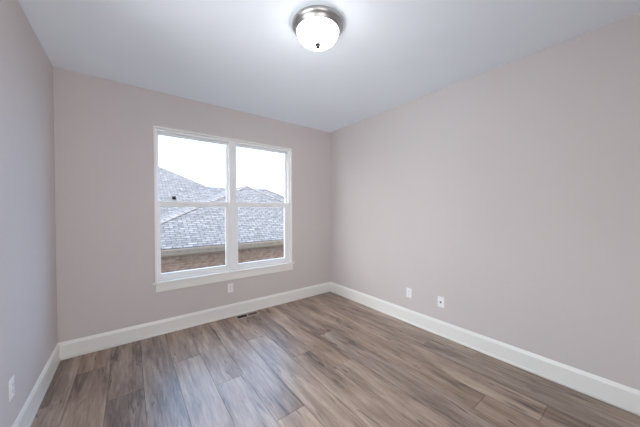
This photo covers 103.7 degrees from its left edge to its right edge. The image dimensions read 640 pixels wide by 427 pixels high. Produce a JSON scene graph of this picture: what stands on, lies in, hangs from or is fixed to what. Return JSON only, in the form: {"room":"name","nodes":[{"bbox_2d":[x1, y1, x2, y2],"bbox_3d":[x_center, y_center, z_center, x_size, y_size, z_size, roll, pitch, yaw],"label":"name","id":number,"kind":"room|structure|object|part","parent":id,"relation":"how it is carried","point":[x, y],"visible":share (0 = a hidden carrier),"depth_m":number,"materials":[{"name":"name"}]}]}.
{"room":"empty bedroom","nodes":[
{"label":"empty bedroom","id":0,"kind":"room"},
{"bbox_2d":[0,0,57,426],"bbox_3d":[-1.410,0.027,0.815,0.160,2.740,3.720,-1,1,-37],"label":"wall","id":1,"kind":"structure","parent":0,"point":[28,283],"depth_m":1.65,"materials":[{"name":"beige paint"}]},
{"bbox_2d":[8,375,14,401],"bbox_3d":[-1.765,1.000,1.440,0.008,0.116,0.072,-1,1,-37],"label":"electrical outlet","id":2,"kind":"object","parent":1,"relation":"attached to","point":[11,381],"visible":1,"depth_m":1.43,"materials":[{"name":"white plastic"}]},
{"bbox_2d":[12,343,60,426],"bbox_3d":[-1.333,1.314,0.887,0.024,0.163,3.720,-1,1,-37],"label":"baseboard","id":3,"kind":"structure","parent":1,"relation":"attached to","point":[28,412],"depth_m":1.82,"materials":[{"name":"white paint"}]},
{"bbox_3d":[-1.327,1.387,0.892,0.011,0.018,3.694,-1,1,-37],"label":"shoe moulding","id":4,"kind":"part","parent":3,"relation":"part of","materials":[{"name":"white paint"}]},
{"bbox_2d":[53,67,329,342],"bbox_3d":[-1.194,-0.008,3.411,3.640,2.740,0.160,-1,1,-37],"label":"wall","id":5,"kind":"structure","parent":0,"point":[104,146],"depth_m":2.68,"materials":[{"name":"beige paint"}]},
{"bbox_2d":[58,282,329,359],"bbox_3d":[-1.134,1.282,3.354,3.320,0.163,0.024,-1,1,-37],"label":"baseboard","id":6,"kind":"structure","parent":5,"relation":"attached to","point":[93,343],"depth_m":2.93,"materials":[{"name":"white paint"}]},
{"bbox_2d":[152,125,294,291],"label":"window","id":7,"kind":"structure","parent":5,"relation":"in","point":[232,270],"depth_m":3.34,"materials":[{"name":"white paint"}]},
{"bbox_3d":[-1.555,-0.524,3.133,0.802,0.830,0.030,-1,1,-37],"label":"sash","id":8,"kind":"part","parent":7,"relation":"part of","materials":[{"name":"clear glass"}]},
{"bbox_3d":[-1.544,-0.100,3.131,0.844,1.733,0.093,-1,1,-37],"label":"frame","id":9,"kind":"part","parent":7,"relation":"part of","materials":[{"name":"white plastic"}]},
{"bbox_3d":[-1.532,0.302,3.116,0.802,0.894,0.030,-1,1,-37],"label":"sash","id":10,"kind":"part","parent":7,"relation":"part of","materials":[{"name":"clear glass"}]},
{"bbox_3d":[-1.174,0.774,3.403,1.837,0.022,0.170,-1,1,-37],"label":"sill","id":11,"kind":"part","parent":7,"relation":"part of","materials":[{"name":"white paint"}]},
{"bbox_3d":[-0.847,-0.533,3.669,0.814,0.830,0.030,-1,1,-37],"label":"sash","id":12,"kind":"part","parent":7,"relation":"part of","materials":[{"name":"clear glass"}]},
{"bbox_3d":[-0.824,0.293,3.653,0.814,0.894,0.030,-1,1,-37],"label":"sash","id":13,"kind":"part","parent":7,"relation":"part of","materials":[{"name":"clear glass"}]},
{"bbox_3d":[-0.835,-0.108,3.667,0.869,1.733,0.093,-1,1,-37],"label":"frame","id":14,"kind":"part","parent":7,"relation":"part of","materials":[{"name":"white plastic"}]},
{"bbox_2d":[228,283,232,292],"bbox_3d":[-1.184,0.986,3.323,0.072,0.116,0.008,-1,1,-37],"label":"electrical outlet","id":15,"kind":"object","parent":5,"relation":"attached to","point":[230,286],"visible":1,"depth_m":3.32,"materials":[{"name":"white plastic"}]},
{"bbox_2d":[18,0,639,131],"bbox_3d":[-0.027,-1.421,1.846,3.640,0.120,4.040,-1,1,-37],"label":"ceiling","id":16,"kind":"structure","parent":0,"point":[247,56],"depth_m":2.03,"materials":[{"name":"paint"}]},
{"bbox_2d":[292,5,342,50],"bbox_3d":[-0.016,-1.272,1.806,0.365,0.176,0.365,-1,1,-37],"label":"ceiling light","id":17,"kind":"object","parent":16,"relation":"attached to","point":[317,27],"visible":1,"depth_m":1.71,"materials":[{"name":"white glass"}]},
{"bbox_3d":[-0.016,-1.261,1.806,0.295,0.094,0.295,-1,1,-37],"label":"lamp shade","id":18,"kind":"part","parent":17,"relation":"part of","materials":[{"name":"white glass"}]},
{"bbox_2d":[31,292,639,426],"bbox_3d":[-0.018,1.459,1.883,3.640,0.160,4.040,-1,1,-37],"label":"floor","id":19,"kind":"structure","parent":0,"point":[329,359],"depth_m":2.07,"materials":[{"name":"brown wood"}]},
{"bbox_2d":[235,311,259,319],"bbox_3d":[-0.971,1.359,3.364,0.300,0.006,0.112,-1,1,-37],"label":"floor vent","id":20,"kind":"object","parent":19,"relation":"in","point":[238,317],"visible":1,"depth_m":3.36,"materials":[{"name":"beige"}]},
{"bbox_2d":[330,12,639,390],"bbox_3d":[1.365,-0.009,2.914,0.160,2.740,3.720,-1,1,-37],"label":"wall","id":21,"kind":"structure","parent":0,"point":[508,194],"depth_m":2.26,"materials":[{"name":"beige paint"}]},
{"bbox_2d":[406,287,411,297],"bbox_3d":[1.107,0.987,3.131,0.008,0.116,0.072,-1,1,-37],"label":"electrical outlet","id":22,"kind":"object","parent":21,"relation":"attached to","point":[408,290],"visible":1,"depth_m":3.13,"materials":[{"name":"white plastic"}]},
{"bbox_2d":[438,296,443,307],"bbox_3d":[1.350,0.989,2.810,0.008,0.118,0.074,-1,1,-37],"label":"cable jack plate","id":23,"kind":"object","parent":21,"relation":"attached to","point":[440,299],"visible":1,"depth_m":2.80,"materials":[{"name":"white plastic"}]},
{"bbox_2d":[330,282,639,415],"bbox_3d":[1.295,1.281,2.875,0.024,0.163,3.720,-1,1,-37],"label":"baseboard","id":24,"kind":"structure","parent":21,"relation":"attached to","point":[626,398],"depth_m":2.26,"materials":[{"name":"white paint"}]},
{"label":"outside","id":25,"kind":"structure","parent":0,"visible":0},
{"bbox_3d":[-13.695,4.213,25.537,70.000,0.200,49.540,-1,1,-37],"label":"ground","id":26,"kind":"structure","parent":25,"visible":0},
{"bbox_2d":[159,166,283,272],"bbox_3d":[-7.093,0.318,8.155,17.630,8.002,9.031,-1,1,-37],"label":"house","id":27,"kind":"structure","parent":26,"relation":"on","point":[191,237],"depth_m":7.08,"materials":[{"name":"grey"}]}
]}

